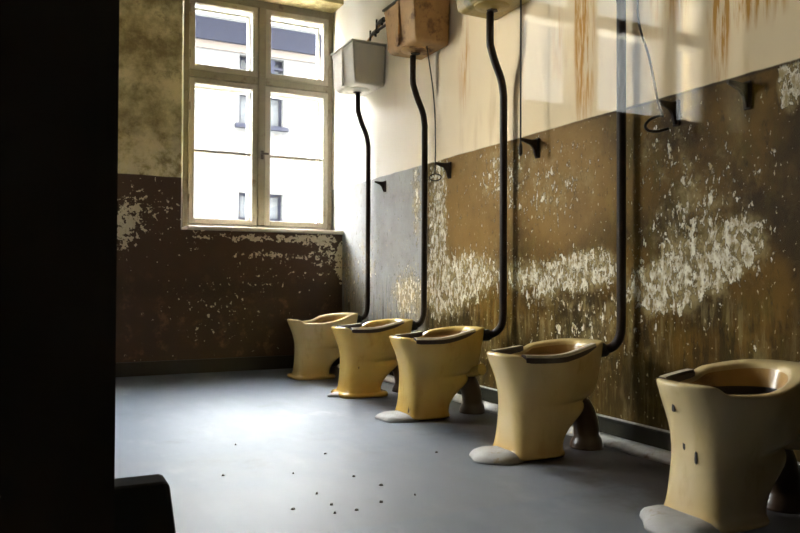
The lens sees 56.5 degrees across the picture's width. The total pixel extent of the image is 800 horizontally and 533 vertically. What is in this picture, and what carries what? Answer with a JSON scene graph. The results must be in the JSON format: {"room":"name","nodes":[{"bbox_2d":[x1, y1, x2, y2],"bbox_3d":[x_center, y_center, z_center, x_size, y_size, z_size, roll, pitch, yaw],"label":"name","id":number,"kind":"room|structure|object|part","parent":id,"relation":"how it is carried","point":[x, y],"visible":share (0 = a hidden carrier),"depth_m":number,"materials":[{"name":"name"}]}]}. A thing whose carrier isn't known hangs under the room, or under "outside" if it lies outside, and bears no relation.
{"room":"public restroom","nodes":[
{"label":"public restroom","id":0,"kind":"room"},
{"bbox_2d":[0,0,119,532],"bbox_3d":[-0.257,-0.945,0.433,7.000,3.300,0.100,1,-1,-27],"label":"wall","id":1,"kind":"structure","parent":0,"point":[59,59],"depth_m":0.40,"materials":[{"name":"paint"}]},
{"bbox_2d":[116,0,343,362],"bbox_3d":[-3.154,-0.789,4.880,5.800,3.500,0.450,1,-1,-27],"label":"wall","id":2,"kind":"structure","parent":0,"point":[181,294],"depth_m":5.39,"materials":[{"name":"paint"}]},
{"bbox_2d":[116,355,339,376],"bbox_3d":[-3.064,0.708,4.642,5.780,0.100,0.022,1,-1,-27],"label":"baseboard","id":3,"kind":"structure","parent":2,"relation":"attached to","point":[169,367],"depth_m":5.44,"materials":[{"name":"black paint"}]},
{"bbox_2d":[181,0,343,234],"bbox_3d":[-1.084,-1.187,5.873,1.215,1.855,0.435,1,-1,-27],"label":"window","id":4,"kind":"structure","parent":2,"relation":"in","point":[260,81],"depth_m":5.90,"materials":[{"name":"paint"}]},
{"bbox_3d":[-1.440,-0.880,5.918,0.487,1.064,0.030,1,-1,-27],"label":"storm sash","id":5,"kind":"part","parent":4,"relation":"part of","materials":[{"name":"clear glass"}]},
{"bbox_3d":[-1.376,-0.882,5.789,0.531,1.116,0.047,1,-1,-27],"label":"sash","id":6,"kind":"part","parent":4,"relation":"part of","materials":[{"name":"paint"}]},
{"bbox_3d":[-1.436,-1.778,5.931,0.487,0.499,0.030,1,-1,-27],"label":"storm sash","id":7,"kind":"part","parent":4,"relation":"part of","materials":[{"name":"clear glass"}]},
{"bbox_3d":[-1.372,-1.780,5.803,0.531,0.551,0.047,1,-1,-27],"label":"sash","id":8,"kind":"part","parent":4,"relation":"part of","materials":[{"name":"paint"}]},
{"bbox_3d":[-1.049,-0.276,5.781,1.215,0.030,0.260,1,-1,-27],"label":"sill","id":9,"kind":"part","parent":4,"relation":"part of","materials":[{"name":"paint"}]},
{"bbox_3d":[-1.069,-0.879,5.883,0.062,0.070,0.033,1,-1,-27],"label":"handle","id":10,"kind":"part","parent":4,"relation":"part of","materials":[{"name":"black paint"}]},
{"bbox_3d":[-0.908,-0.874,6.184,0.487,1.064,0.030,1,-1,-27],"label":"storm sash","id":11,"kind":"part","parent":4,"relation":"part of","materials":[{"name":"clear glass"}]},
{"bbox_3d":[-0.904,-1.771,6.198,0.487,0.499,0.030,1,-1,-27],"label":"storm sash","id":12,"kind":"part","parent":4,"relation":"part of","materials":[{"name":"clear glass"}]},
{"bbox_3d":[-0.844,-0.876,6.056,0.531,1.116,0.047,1,-1,-27],"label":"sash","id":13,"kind":"part","parent":4,"relation":"part of","materials":[{"name":"paint"}]},
{"bbox_3d":[-0.840,-1.773,6.069,0.531,0.551,0.047,1,-1,-27],"label":"sash","id":14,"kind":"part","parent":4,"relation":"part of","materials":[{"name":"paint"}]},
{"bbox_2d":[115,366,799,532],"bbox_3d":[-1.517,0.817,1.569,8.200,0.200,6.900,1,-1,-27],"label":"floor","id":15,"kind":"structure","parent":0,"point":[185,429],"depth_m":2.71,"materials":[{"name":"grey paint"}]},
{"bbox_2d":[114,474,175,532],"bbox_3d":[-0.466,0.426,0.383,0.812,0.556,0.030,1,-1,-27],"label":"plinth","id":16,"kind":"object","parent":15,"relation":"on","point":[142,504],"visible":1,"depth_m":0.52,"materials":[{"name":"black"}]},
{"bbox_2d":[287,312,357,379],"bbox_3d":[-0.536,0.556,5.283,0.537,0.449,0.360,1,-1,-27],"label":"toilet","id":17,"kind":"object","parent":15,"relation":"on","point":[316,349],"visible":0.82,"depth_m":5.14,"materials":[{"name":"ceramic"}]},
{"bbox_2d":[327,318,412,398],"bbox_3d":[-0.172,0.545,4.515,0.572,0.449,0.360,1,-1,-27],"label":"toilet","id":18,"kind":"object","parent":15,"relation":"on","point":[367,354],"visible":0.9,"depth_m":4.38,"materials":[{"name":"ceramic"}]},
{"bbox_2d":[375,326,485,422],"bbox_3d":[0.172,0.536,3.793,0.603,0.449,0.360,1,-1,-27],"label":"toilet","id":19,"kind":"object","parent":15,"relation":"on","point":[435,364],"visible":1,"depth_m":3.68,"materials":[{"name":"ceramic"}]},
{"bbox_2d":[469,338,603,465],"bbox_3d":[0.559,0.525,2.991,0.629,0.449,0.360,1,-1,-27],"label":"toilet","id":20,"kind":"object","parent":15,"relation":"on","point":[544,388],"visible":1,"depth_m":2.88,"materials":[{"name":"beige ceramic"}]},
{"bbox_2d":[602,0,625,356],"bbox_3d":[0.866,-0.561,3.115,0.124,1.883,0.116,1,-1,-27],"label":"pipe","id":21,"kind":"object","parent":20,"relation":"attached to","point":[618,339],"visible":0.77,"depth_m":3.08,"materials":[{"name":"black metal"}]},
{"bbox_2d":[639,359,799,532],"bbox_3d":[0.970,0.515,2.190,0.610,0.449,0.360,1,-1,-27],"label":"toilet","id":22,"kind":"object","parent":15,"relation":"on","point":[734,425],"visible":1,"depth_m":2.07,"materials":[{"name":"ceramic"}]},
{"bbox_2d":[332,0,799,461],"bbox_3d":[0.693,-0.785,4.009,0.300,3.500,5.450,1,-1,-27],"label":"wall","id":23,"kind":"structure","parent":0,"point":[713,197],"depth_m":3.29,"materials":[{"name":"paint"}]},
{"bbox_2d":[330,24,385,95],"bbox_3d":[-0.294,-1.486,5.362,0.266,0.462,0.473,1,-1,-27],"label":"cistern","id":24,"kind":"object","parent":23,"relation":"attached to","point":[358,65],"visible":0.94,"depth_m":5.25,"materials":[{"name":"grey ceramic"}]},
{"bbox_3d":[-0.307,-1.567,5.389,0.266,0.012,0.416,1,-1,-27],"label":"lid","id":25,"kind":"part","parent":24,"relation":"part of","materials":[{"name":"grey ceramic"}]},
{"bbox_2d":[356,92,370,322],"bbox_3d":[-0.280,-0.422,5.402,0.119,1.660,0.080,1,-1,-27],"label":"pipe","id":26,"kind":"object","parent":24,"relation":"attached to","point":[359,116],"visible":0.91,"depth_m":5.38,"materials":[{"name":"black metal"}]},
{"bbox_2d":[374,181,385,191],"bbox_3d":[-0.140,-0.565,5.239,0.084,0.080,0.032,1,-1,-27],"label":"bracket","id":27,"kind":"object","parent":23,"relation":"attached to","point":[382,184],"visible":1,"depth_m":5.24,"materials":[{"name":"black metal"}]},
{"bbox_2d":[369,0,449,59],"bbox_3d":[0.022,-1.472,4.729,0.266,0.338,0.750,1,-1,-27],"label":"cistern","id":28,"kind":"object","parent":23,"relation":"attached to","point":[411,26],"visible":1,"depth_m":4.46,"materials":[{"name":"paint"}]},
{"bbox_3d":[0.097,-1.617,4.582,0.266,0.012,0.416,1,-1,-27],"label":"lid","id":29,"kind":"part","parent":28,"relation":"part of","materials":[{"name":"brown metal"}]},
{"bbox_2d":[410,55,427,330],"bbox_3d":[0.102,-0.452,4.638,0.122,1.701,0.090,1,-1,-27],"label":"pipe","id":30,"kind":"object","parent":28,"relation":"attached to","point":[415,325],"visible":0.93,"depth_m":4.62,"materials":[{"name":"black metal"}]},
{"bbox_2d":[426,46,441,180],"bbox_3d":[0.199,-0.909,4.415,0.104,0.815,0.023,0,-1,25],"label":"wire","id":31,"kind":"object","parent":28,"relation":"hanging from","point":[435,173],"visible":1,"depth_m":4.41,"materials":[{"name":"black metal"}]},
{"bbox_3d":[0.208,-0.526,4.401,0.078,0.049,0.013,0,-1,19],"label":"ring handle","id":32,"kind":"part","parent":31,"relation":"part of","materials":[{"name":"metal"}]},
{"bbox_2d":[435,162,450,178],"bbox_3d":[0.253,-0.576,4.429,0.105,0.100,0.032,1,-1,-27],"label":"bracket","id":33,"kind":"object","parent":23,"relation":"attached to","point":[447,166],"visible":1,"depth_m":4.44,"materials":[{"name":"black metal"}]},
{"bbox_3d":[0.296,-0.575,4.451,0.010,0.100,0.032,1,-1,-27],"label":"plate","id":34,"kind":"part","parent":33,"relation":"part of","materials":[{"name":"black paint"}]},
{"bbox_2d":[456,0,530,19],"bbox_3d":[0.474,-1.469,3.825,0.266,0.318,0.416,1,-1,-27],"label":"cistern","id":35,"kind":"object","parent":23,"relation":"attached to","point":[477,8],"visible":0.94,"depth_m":3.83,"materials":[{"name":"beige ceramic"}]},
{"bbox_2d":[483,12,506,340],"bbox_3d":[0.475,-0.458,3.893,0.124,1.698,0.145,1,-1,-27],"label":"pipe","id":36,"kind":"object","parent":35,"relation":"attached to","point":[488,335],"visible":0.91,"depth_m":3.85,"materials":[{"name":"black metal"}]},
{"bbox_2d":[518,0,522,155],"bbox_3d":[0.591,-0.941,3.646,0.020,0.800,0.020,1,-1,-27],"label":"wire","id":37,"kind":"object","parent":35,"relation":"hanging from","point":[520,148],"visible":1,"depth_m":3.64,"materials":[{"name":"black metal"}]},
{"bbox_2d":[336,364,670,464],"bbox_3d":[0.614,0.742,3.664,0.074,0.033,4.900,1,-1,-27],"label":"trim","id":38,"kind":"structure","parent":23,"relation":"attached to","point":[624,445],"depth_m":3.05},
{"bbox_2d":[521,138,539,158],"bbox_3d":[0.636,-0.586,3.664,0.105,0.100,0.032,1,-1,-27],"label":"bracket","id":39,"kind":"object","parent":23,"relation":"attached to","point":[534,143],"visible":1,"depth_m":3.67,"materials":[{"name":"black metal"}]},
{"bbox_3d":[0.679,-0.585,3.685,0.010,0.100,0.032,1,-1,-27],"label":"plate","id":40,"kind":"part","parent":39,"relation":"part of","materials":[{"name":"black paint"}]},
{"bbox_2d":[388,371,799,470],"bbox_3d":[0.641,0.708,3.711,0.026,0.104,4.958,1,-1,-27],"label":"baseboard","id":41,"kind":"structure","parent":23,"relation":"attached to","point":[651,437],"depth_m":3.08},
{"bbox_2d":[656,100,679,126],"bbox_3d":[1.032,-0.596,2.873,0.105,0.100,0.032,1,-1,-27],"label":"wall hook","id":42,"kind":"object","parent":23,"relation":"attached to","point":[673,107],"visible":1,"depth_m":2.88,"materials":[{"name":"black paint"}]},
{"bbox_3d":[1.074,-0.596,2.895,0.010,0.100,0.032,1,-1,-27],"label":"plate","id":43,"kind":"part","parent":42,"relation":"part of","materials":[{"name":"black paint"}]},
{"bbox_2d":[726,80,751,109],"bbox_3d":[1.175,-0.600,2.587,0.105,0.100,0.032,1,-1,-27],"label":"wall hook","id":44,"kind":"object","parent":23,"relation":"attached to","point":[744,88],"visible":1,"depth_m":2.59,"materials":[{"name":"black paint"}]},
{"bbox_3d":[1.217,-0.599,2.608,0.010,0.100,0.032,1,-1,-27],"label":"plate","id":45,"kind":"part","parent":44,"relation":"part of","materials":[{"name":"black paint"}]},
{"bbox_2d":[636,0,668,132],"bbox_3d":[0.964,-0.841,2.860,0.122,0.662,0.053,0,-1,36],"label":"wire","id":46,"kind":"object","parent":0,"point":[637,1],"visible":1,"depth_m":2.86,"materials":[{"name":"grey metal"}]},
{"label":"outside","id":47,"kind":"structure","parent":0,"visible":0},
{"bbox_3d":[-6.209,4.440,17.345,50.000,0.200,24.400,1,-1,-27],"label":"ground","id":48,"kind":"structure","parent":47,"visible":0},
{"bbox_2d":[194,5,321,226],"bbox_3d":[-3.925,-1.260,15.152,26.000,11.150,4.500,1,-1,-27],"label":"building","id":49,"kind":"structure","parent":48,"relation":"on","point":[220,41],"depth_m":13.72,"materials":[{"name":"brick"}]},
{"bbox_3d":[-2.657,-1.107,14.001,0.740,0.400,0.010,1,-1,-27],"label":"pane","id":50,"kind":"part","parent":49,"relation":"part of","materials":[{"name":"clear glass"}]},
{"bbox_3d":[-2.649,-2.916,14.028,0.740,0.500,0.010,1,-1,-27],"label":"pane","id":51,"kind":"part","parent":49,"relation":"part of","materials":[{"name":"clear glass"}]},
{"bbox_3d":[-2.646,-3.726,14.041,0.740,0.240,0.010,1,-1,-27],"label":"pane","id":52,"kind":"part","parent":49,"relation":"part of","materials":[{"name":"clear glass"}]}
]}

